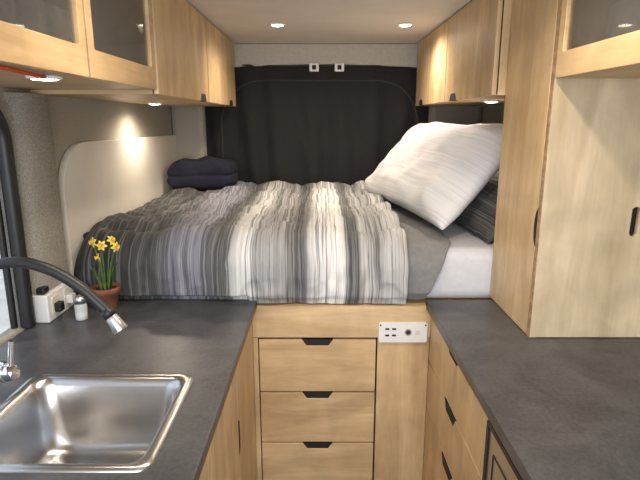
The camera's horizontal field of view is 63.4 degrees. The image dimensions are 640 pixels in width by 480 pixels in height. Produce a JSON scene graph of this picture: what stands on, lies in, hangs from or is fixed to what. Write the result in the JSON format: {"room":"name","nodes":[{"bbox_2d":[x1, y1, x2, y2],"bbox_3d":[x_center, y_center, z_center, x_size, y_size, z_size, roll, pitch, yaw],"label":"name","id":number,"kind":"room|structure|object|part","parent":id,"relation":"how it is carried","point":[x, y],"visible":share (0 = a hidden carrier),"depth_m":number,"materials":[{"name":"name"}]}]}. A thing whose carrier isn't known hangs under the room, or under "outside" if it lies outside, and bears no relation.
{"room":"vehicle interior","nodes":[
{"label":"vehicle interior","id":0,"kind":"room"},
{"bbox_2d":[0,87,172,346],"bbox_3d":[-0.925,0.247,1.325,0.050,1.960,4.270,0,13,0],"label":"wall","id":1,"kind":"structure","parent":0,"point":[73,120],"depth_m":2.03,"materials":[{"name":"paint"}]},
{"bbox_2d":[0,199,17,328],"bbox_3d":[-0.930,0.073,0.921,0.020,0.674,1.213,0,13,0],"label":"seal","id":2,"kind":"object","parent":1,"relation":"attached to","point":[3,244],"visible":1,"depth_m":1.54,"materials":[{"name":"black rubber"}]},
{"bbox_2d":[0,110,35,327],"bbox_3d":[-0.896,0.060,0.916,0.042,0.701,1.271,0,13,0],"label":"seal","id":3,"kind":"object","parent":1,"relation":"attached to","point":[8,176],"visible":1,"depth_m":1.51,"materials":[{"name":"black rubber"}]},
{"bbox_2d":[4,92,67,294],"bbox_3d":[-0.880,-0.107,1.659,0.040,0.695,0.220,0,13,0],"label":"wall panel","id":4,"kind":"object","parent":1,"relation":"attached to","point":[28,114],"depth_m":1.59,"materials":[{"name":"grey fabric"}]},
{"bbox_2d":[33,283,75,322],"bbox_3d":[-0.860,0.187,1.691,0.075,0.112,0.170,0,13,0],"label":"wall outlet","id":5,"kind":"object","parent":1,"relation":"attached to","point":[48,304],"visible":0.92,"depth_m":1.63,"materials":[{"name":"white plastic"}]},
{"bbox_2d":[51,294,59,314],"bbox_3d":[-0.844,0.207,1.654,0.004,0.060,0.044,0,13,0],"label":"socket","id":6,"kind":"object","parent":5,"relation":"attached to","point":[55,298],"depth_m":1.64,"materials":[{"name":"white plastic"}]},
{"bbox_2d":[63,287,70,305],"bbox_3d":[-0.844,0.189,1.732,0.004,0.060,0.044,0,13,0],"label":"socket","id":7,"kind":"object","parent":5,"relation":"attached to","point":[66,290],"depth_m":1.72,"materials":[{"name":"white plastic"}]},
{"bbox_2d":[0,0,156,89],"bbox_3d":[-0.699,-0.453,0.806,0.398,0.360,1.535,0,13,0],"label":"upper cabinet","id":8,"kind":"object","parent":1,"relation":"attached to","point":[92,44],"visible":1,"depth_m":1.17,"materials":[{"name":"brown wood"}]},
{"bbox_2d":[25,75,62,80],"bbox_3d":[-0.575,-0.338,1.082,0.072,0.009,0.072,0,13,0],"label":"under-cabinet light","id":9,"kind":"object","parent":8,"relation":"attached to","point":[48,77],"visible":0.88,"depth_m":1.06,"materials":[{"name":"white plastic"}]},
{"bbox_3d":[-0.509,-0.459,0.817,0.018,0.346,0.550,0,13,0],"label":"door frame","id":10,"kind":"part","parent":8,"relation":"part of","materials":[{"name":"brown wood"}]},
{"bbox_3d":[-0.509,-0.576,1.321,0.018,0.346,0.465,0,13,0],"label":"door frame","id":11,"kind":"part","parent":8,"relation":"part of","materials":[{"name":"brown wood"}]},
{"bbox_2d":[58,135,176,291],"bbox_3d":[-0.886,-0.238,2.532,0.024,0.520,1.520,0,13,0],"label":"wall panel","id":12,"kind":"object","parent":1,"relation":"attached to","point":[97,180],"visible":0.62,"depth_m":2.12,"materials":[{"name":"beige plastic"}]},
{"bbox_2d":[30,0,235,106],"bbox_3d":[-0.699,-0.800,2.306,0.398,0.361,1.525,0,13,0],"label":"upper cabinet","id":13,"kind":"object","parent":1,"relation":"attached to","point":[195,66],"visible":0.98,"depth_m":1.94,"materials":[{"name":"brown wood"}]},
{"bbox_3d":[-0.508,-0.711,1.932,0.016,0.356,0.745,0,13,0],"label":"door","id":14,"kind":"part","parent":13,"relation":"part of","materials":[{"name":"brown wood"}]},
{"bbox_3d":[-0.508,-0.883,2.675,0.016,0.356,0.760,0,13,0],"label":"door","id":15,"kind":"part","parent":13,"relation":"part of","materials":[{"name":"brown wood"}]},
{"bbox_2d":[91,282,120,308],"bbox_3d":[-0.720,0.192,1.748,0.094,0.076,0.094,0,13,0],"label":"pot","id":16,"kind":"object","parent":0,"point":[109,291],"depth_m":1.73,"materials":[{"name":"ceramic"}]},
{"bbox_2d":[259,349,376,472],"bbox_3d":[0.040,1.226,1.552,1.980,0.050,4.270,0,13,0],"label":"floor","id":17,"kind":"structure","parent":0,"point":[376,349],"depth_m":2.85,"materials":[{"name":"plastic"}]},
{"bbox_2d":[0,300,256,479],"bbox_3d":[-0.561,0.846,1.089,0.674,0.900,1.740,0,13,0],"label":"countertop","id":18,"kind":"structure","parent":17,"relation":"on","point":[212,435],"depth_m":1.42,"materials":[{"name":"grey laminate"}]},
{"bbox_2d":[0,256,127,382],"bbox_3d":[-0.631,0.197,1.176,0.399,0.326,0.060,1,13,6],"label":"kitchen faucet","id":19,"kind":"object","parent":18,"relation":"on","point":[9,371],"visible":1,"depth_m":1.14,"materials":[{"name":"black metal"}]},
{"bbox_3d":[-0.712,0.262,1.194,0.025,0.068,0.015,0,13,0],"label":"lever","id":20,"kind":"part","parent":19,"relation":"part of","materials":[{"name":"silver metal"}]},
{"bbox_3d":[-0.642,0.150,1.168,0.349,0.231,0.028,1,13,5],"label":"hose spout","id":21,"kind":"part","parent":19,"relation":"part of","materials":[{"name":"black rubber"}]},
{"bbox_2d":[74,294,87,319],"bbox_3d":[-0.760,0.213,1.646,0.038,0.080,0.038,0,13,0],"label":"salt shaker","id":22,"kind":"object","parent":18,"relation":"on","point":[78,299],"visible":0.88,"depth_m":1.64,"materials":[{"name":"clear glass"}]},
{"bbox_3d":[-0.760,0.187,1.639,0.036,0.026,0.036,0,13,0],"label":"lid","id":23,"kind":"part","parent":22,"relation":"part of","materials":[{"name":"silver metal"}]},
{"bbox_2d":[0,374,193,472],"bbox_3d":[-0.510,0.460,1.131,0.404,0.181,0.365,0,13,0],"label":"sink","id":24,"kind":"object","parent":18,"relation":"in","point":[52,423],"visible":0.84,"depth_m":1.26,"materials":[{"name":"silver metal"}]},
{"bbox_2d":[88,236,120,308],"bbox_3d":[-0.715,0.107,1.732,0.106,0.248,0.094,-8,16,-33],"label":"daffodils","id":25,"kind":"object","parent":18,"relation":"on","point":[108,291],"visible":0.96,"depth_m":1.72,"materials":[{"name":"plant"}]},
{"bbox_3d":[-0.733,0.089,1.718,0.024,0.171,0.004,-6,14,-24],"label":"stem","id":26,"kind":"part","parent":25,"relation":"part of","materials":[{"name":"green plant"}]},
{"bbox_3d":[-0.716,0.095,1.717,0.004,0.160,0.017,-5,14,-21],"label":"stem","id":27,"kind":"part","parent":25,"relation":"part of","materials":[{"name":"green plant"}]},
{"bbox_3d":[-0.705,0.085,1.736,0.030,0.171,0.004,-10,17,-37],"label":"stem","id":28,"kind":"part","parent":25,"relation":"part of","materials":[{"name":"green plant"}]},
{"bbox_3d":[-0.693,0.097,1.726,0.040,0.153,0.004,0,13,0],"label":"stem","id":29,"kind":"part","parent":25,"relation":"part of","materials":[{"name":"green plant"}]},
{"bbox_3d":[-0.248,0.845,0.989,0.016,0.777,0.455,0,13,0],"label":"door","id":30,"kind":"part","parent":18,"relation":"part of","materials":[{"name":"brown wood"}]},
{"bbox_3d":[-0.248,0.752,1.388,0.016,0.777,0.355,0,13,0],"label":"door","id":31,"kind":"part","parent":18,"relation":"part of","materials":[{"name":"brown wood"}]},
{"bbox_3d":[-0.248,0.669,1.748,0.016,0.777,0.373,0,13,0],"label":"door","id":32,"kind":"part","parent":18,"relation":"part of","materials":[{"name":"brown wood"}]},
{"bbox_2d":[252,298,492,479],"bbox_3d":[0.040,0.497,2.635,1.876,0.882,1.470,0,13,0],"label":"drawer cabinet","id":33,"kind":"object","parent":17,"relation":"on","point":[319,373],"visible":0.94,"depth_m":1.90,"materials":[{"name":"brown wood"}]},
{"bbox_3d":[-0.231,0.718,1.946,0.017,0.762,0.023,0,13,0],"label":"post","id":34,"kind":"part","parent":33,"relation":"part of","materials":[{"name":"brown wood"}]},
{"bbox_3d":[-0.009,0.859,1.975,0.418,0.203,0.018,0,13,0],"label":"drawer","id":35,"kind":"part","parent":33,"relation":"part of","materials":[{"name":"brown wood"}]},
{"bbox_3d":[-0.009,0.453,1.881,0.418,0.203,0.018,0,13,0],"label":"drawer","id":36,"kind":"part","parent":33,"relation":"part of","materials":[{"name":"brown wood"}]},
{"bbox_3d":[-0.009,0.656,1.928,0.418,0.203,0.018,0,13,0],"label":"drawer","id":37,"kind":"part","parent":33,"relation":"part of","materials":[{"name":"brown wood"}]},
{"bbox_3d":[0.298,0.718,1.946,0.185,0.762,0.023,0,13,0],"label":"post","id":38,"kind":"part","parent":33,"relation":"part of","materials":[{"name":"brown wood"}]},
{"bbox_2d":[378,322,427,341],"bbox_3d":[0.294,0.327,1.837,0.172,0.075,0.010,0,13,0],"label":"outlet panel","id":39,"kind":"object","parent":33,"relation":"attached to","point":[388,331],"visible":1,"depth_m":1.83,"materials":[{"name":"white plastic"}]},
{"bbox_2d":[405,329,411,335],"bbox_3d":[0.312,0.327,1.833,0.024,0.024,0.003,0,13,0],"label":"socket","id":40,"kind":"object","parent":39,"relation":"attached to","point":[408,332],"depth_m":1.83,"materials":[{"name":"black plastic"}]},
{"bbox_2d":[426,221,493,297],"bbox_3d":[0.040,-0.032,2.541,1.830,0.196,1.415,0,13,0],"label":"mattress","id":41,"kind":"object","parent":33,"relation":"on","point":[466,270],"visible":0.02,"depth_m":1.86,"materials":[{"name":"white fabric"}]},
{"bbox_2d":[74,180,408,304],"bbox_3d":[-0.292,-0.074,2.494,1.203,0.289,1.493,0,13,0],"label":"comforter","id":42,"kind":"object","parent":41,"relation":"on","point":[274,242],"visible":0.94,"depth_m":1.81,"materials":[{"name":"grey fabric"}]},
{"bbox_2d":[167,156,237,188],"bbox_3d":[-0.663,-0.389,2.970,0.375,0.178,0.273,0,13,0],"label":"folded blanket","id":43,"kind":"object","parent":42,"relation":"on","point":[206,172],"visible":0.97,"depth_m":2.85,"materials":[{"name":"black fabric"}]},
{"bbox_2d":[364,122,502,229],"bbox_3d":[0.497,-0.340,2.363,0.364,0.387,1.038,-3,13,-11],"label":"pillow","id":44,"kind":"object","parent":42,"relation":"on","point":[436,170],"visible":0.97,"depth_m":2.04,"materials":[{"name":"white fabric"}]},
{"bbox_2d":[383,199,450,299],"bbox_3d":[0.380,-0.048,2.518,0.191,0.216,1.452,0,13,0],"label":"sheet","id":45,"kind":"object","parent":41,"relation":"on","point":[427,246],"visible":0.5,"depth_m":1.83,"materials":[{"name":"grey fabric"}]},
{"bbox_2d":[454,171,498,242],"bbox_3d":[0.726,-0.231,2.307,0.342,0.301,0.901,-1,13,-6],"label":"pillow","id":46,"kind":"object","parent":41,"relation":"on","point":[479,217],"visible":0.16,"depth_m":2.02,"materials":[{"name":"grey fabric"}]},
{"bbox_2d":[482,420,521,479],"bbox_3d":[0.665,0.889,1.012,0.570,0.850,0.570,0,13,0],"label":"mini fridge","id":47,"kind":"object","parent":17,"relation":"on","point":[497,465],"visible":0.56,"depth_m":1.14,"materials":[{"name":"brown wood"}]},
{"bbox_3d":[0.399,0.846,1.002,0.020,0.734,0.544,0,13,0],"label":"door","id":48,"kind":"part","parent":47,"relation":"part of","materials":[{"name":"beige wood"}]},
{"bbox_2d":[422,300,639,479],"bbox_3d":[0.676,0.846,1.089,0.603,0.900,1.740,0,13,0],"label":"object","id":49,"kind":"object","parent":17,"relation":"on","point":[560,408],"depth_m":1.30,"materials":[{"name":"grey laminate"}]},
{"bbox_3d":[0.400,0.969,1.686,0.016,0.183,0.628,0,13,0],"label":"drawer","id":50,"kind":"part","parent":49,"relation":"part of","materials":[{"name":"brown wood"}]},
{"bbox_3d":[0.400,0.783,1.643,0.016,0.183,0.628,0,13,0],"label":"drawer","id":51,"kind":"part","parent":49,"relation":"part of","materials":[{"name":"brown wood"}]},
{"bbox_3d":[0.400,0.597,1.600,0.016,0.183,0.628,0,13,0],"label":"drawer","id":52,"kind":"part","parent":49,"relation":"part of","materials":[{"name":"brown wood"}]},
{"bbox_3d":[0.400,0.410,1.557,0.016,0.183,0.628,0,13,0],"label":"drawer","id":53,"kind":"part","parent":49,"relation":"part of","materials":[{"name":"brown wood"}]},
{"bbox_3d":[0.400,0.773,1.298,0.016,0.777,0.030,0,13,0],"label":"filler panel","id":54,"kind":"part","parent":49,"relation":"part of","materials":[{"name":"brown wood"}]},
{"bbox_2d":[490,0,639,337],"bbox_3d":[0.794,-0.271,1.570,0.368,1.058,0.366,0,13,0],"label":"tall cabinet","id":55,"kind":"object","parent":49,"relation":"on","point":[566,259],"visible":1,"depth_m":1.46,"materials":[{"name":"brown wood"}]},
{"bbox_3d":[0.619,-0.274,1.580,0.018,1.056,0.338,0,13,0],"label":"door","id":56,"kind":"part","parent":55,"relation":"part of","materials":[{"name":"brown wood"}]},
{"bbox_3d":[0.794,-0.232,1.401,0.364,1.056,0.018,0,13,0],"label":"door","id":57,"kind":"part","parent":55,"relation":"part of","materials":[{"name":"brown wood"}]},
{"bbox_2d":[186,0,472,43],"bbox_3d":[0.040,-0.727,1.099,1.980,0.040,4.270,0,13,0],"label":"ceiling","id":58,"kind":"structure","parent":0,"point":[240,21],"depth_m":2.31,"materials":[{"name":"paint"}]},
{"bbox_2d":[269,23,284,26],"bbox_3d":[-0.200,-1.010,2.435,0.076,0.009,0.076,0,13,0],"label":"recessed light","id":59,"kind":"object","parent":58,"relation":"in","point":[270,24],"visible":1,"depth_m":2.42,"materials":[{"name":"white plastic"}]},
{"bbox_2d":[397,23,412,26],"bbox_3d":[0.400,-1.010,2.435,0.076,0.009,0.076,0,13,0],"label":"recessed light","id":60,"kind":"object","parent":58,"relation":"in","point":[398,24],"visible":1,"depth_m":2.42,"materials":[{"name":"white plastic"}]},
{"bbox_2d":[481,104,504,123],"bbox_3d":[1.005,0.247,1.325,0.050,1.960,4.270,0,13,0],"label":"wall","id":61,"kind":"structure","parent":0,"point":[493,114],"depth_m":2.94,"materials":[{"name":"grey fabric"}]},
{"bbox_2d":[415,0,512,105],"bbox_3d":[0.773,-0.813,2.360,0.410,0.359,1.415,0,13,0],"label":"upper cabinet","id":62,"kind":"object","parent":61,"relation":"attached to","point":[463,61],"visible":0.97,"depth_m":1.99,"materials":[{"name":"brown wood"}]},
{"bbox_3d":[0.576,-0.887,2.689,0.016,0.354,0.730,0,13,0],"label":"door","id":63,"kind":"part","parent":62,"relation":"part of","materials":[{"name":"brown wood"}]},
{"bbox_3d":[0.576,-0.727,2.000,0.016,0.354,0.665,0,13,0],"label":"door","id":64,"kind":"part","parent":62,"relation":"part of","materials":[{"name":"brown wood"}]},
{"bbox_2d":[483,100,500,102],"bbox_3d":[0.720,-0.581,2.175,0.072,0.009,0.072,0,13,0],"label":"under-cabinet light","id":65,"kind":"object","parent":62,"relation":"attached to","point":[485,101],"visible":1,"depth_m":2.15,"materials":[{"name":"white plastic"}]},
{"bbox_2d":[555,0,639,77],"bbox_3d":[0.792,-0.437,0.681,0.371,0.334,1.285,0,13,0],"label":"upper cabinet","id":66,"kind":"object","parent":61,"relation":"attached to","point":[598,38],"visible":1,"depth_m":1.23,"materials":[{"name":"brown wood"}]},
{"bbox_3d":[0.040,-0.229,3.381,1.880,1.960,0.050,0,13,0],"label":"wall","id":67,"kind":"structure","parent":0,"visible":0},
{"bbox_2d":[171,107,206,159],"bbox_3d":[-0.800,-0.575,3.213,0.200,0.950,0.120,0,13,0],"label":"trim","id":68,"kind":"structure","parent":67,"relation":"attached to","point":[188,123],"depth_m":3.14,"materials":[{"name":"fabric"}]},
{"bbox_2d":[205,63,428,185],"bbox_3d":[-0.020,-0.635,3.174,1.380,0.845,0.062,0,13,0],"label":"door curtain","id":69,"kind":"object","parent":67,"relation":"hanging from","point":[303,124],"visible":0.72,"depth_m":3.16,"materials":[{"name":"black fabric"}]},
{"bbox_2d":[234,44,417,67],"bbox_3d":[0.040,-1.089,3.104,1.840,0.158,0.080,0,13,0],"label":"trim","id":70,"kind":"structure","parent":67,"relation":"attached to","point":[397,55],"depth_m":3.06,"materials":[{"name":"beige fabric"}]},
{"bbox_2d":[428,106,481,124],"bbox_3d":[0.820,-0.575,3.213,0.320,0.950,0.120,0,13,0],"label":"trim","id":71,"kind":"structure","parent":67,"relation":"attached to","point":[462,115],"depth_m":3.11,"materials":[{"name":"grey fabric"}]},
{"label":"outside","id":72,"kind":"structure","parent":0,"visible":0},
{"bbox_2d":[0,257,9,333],"bbox_3d":[0.000,2.187,0.507,80.000,0.050,80.000,0,13,0],"label":"ground","id":73,"kind":"structure","parent":72,"point":[4,315],"depth_m":6.23,"materials":[{"name":"white"}]}
]}

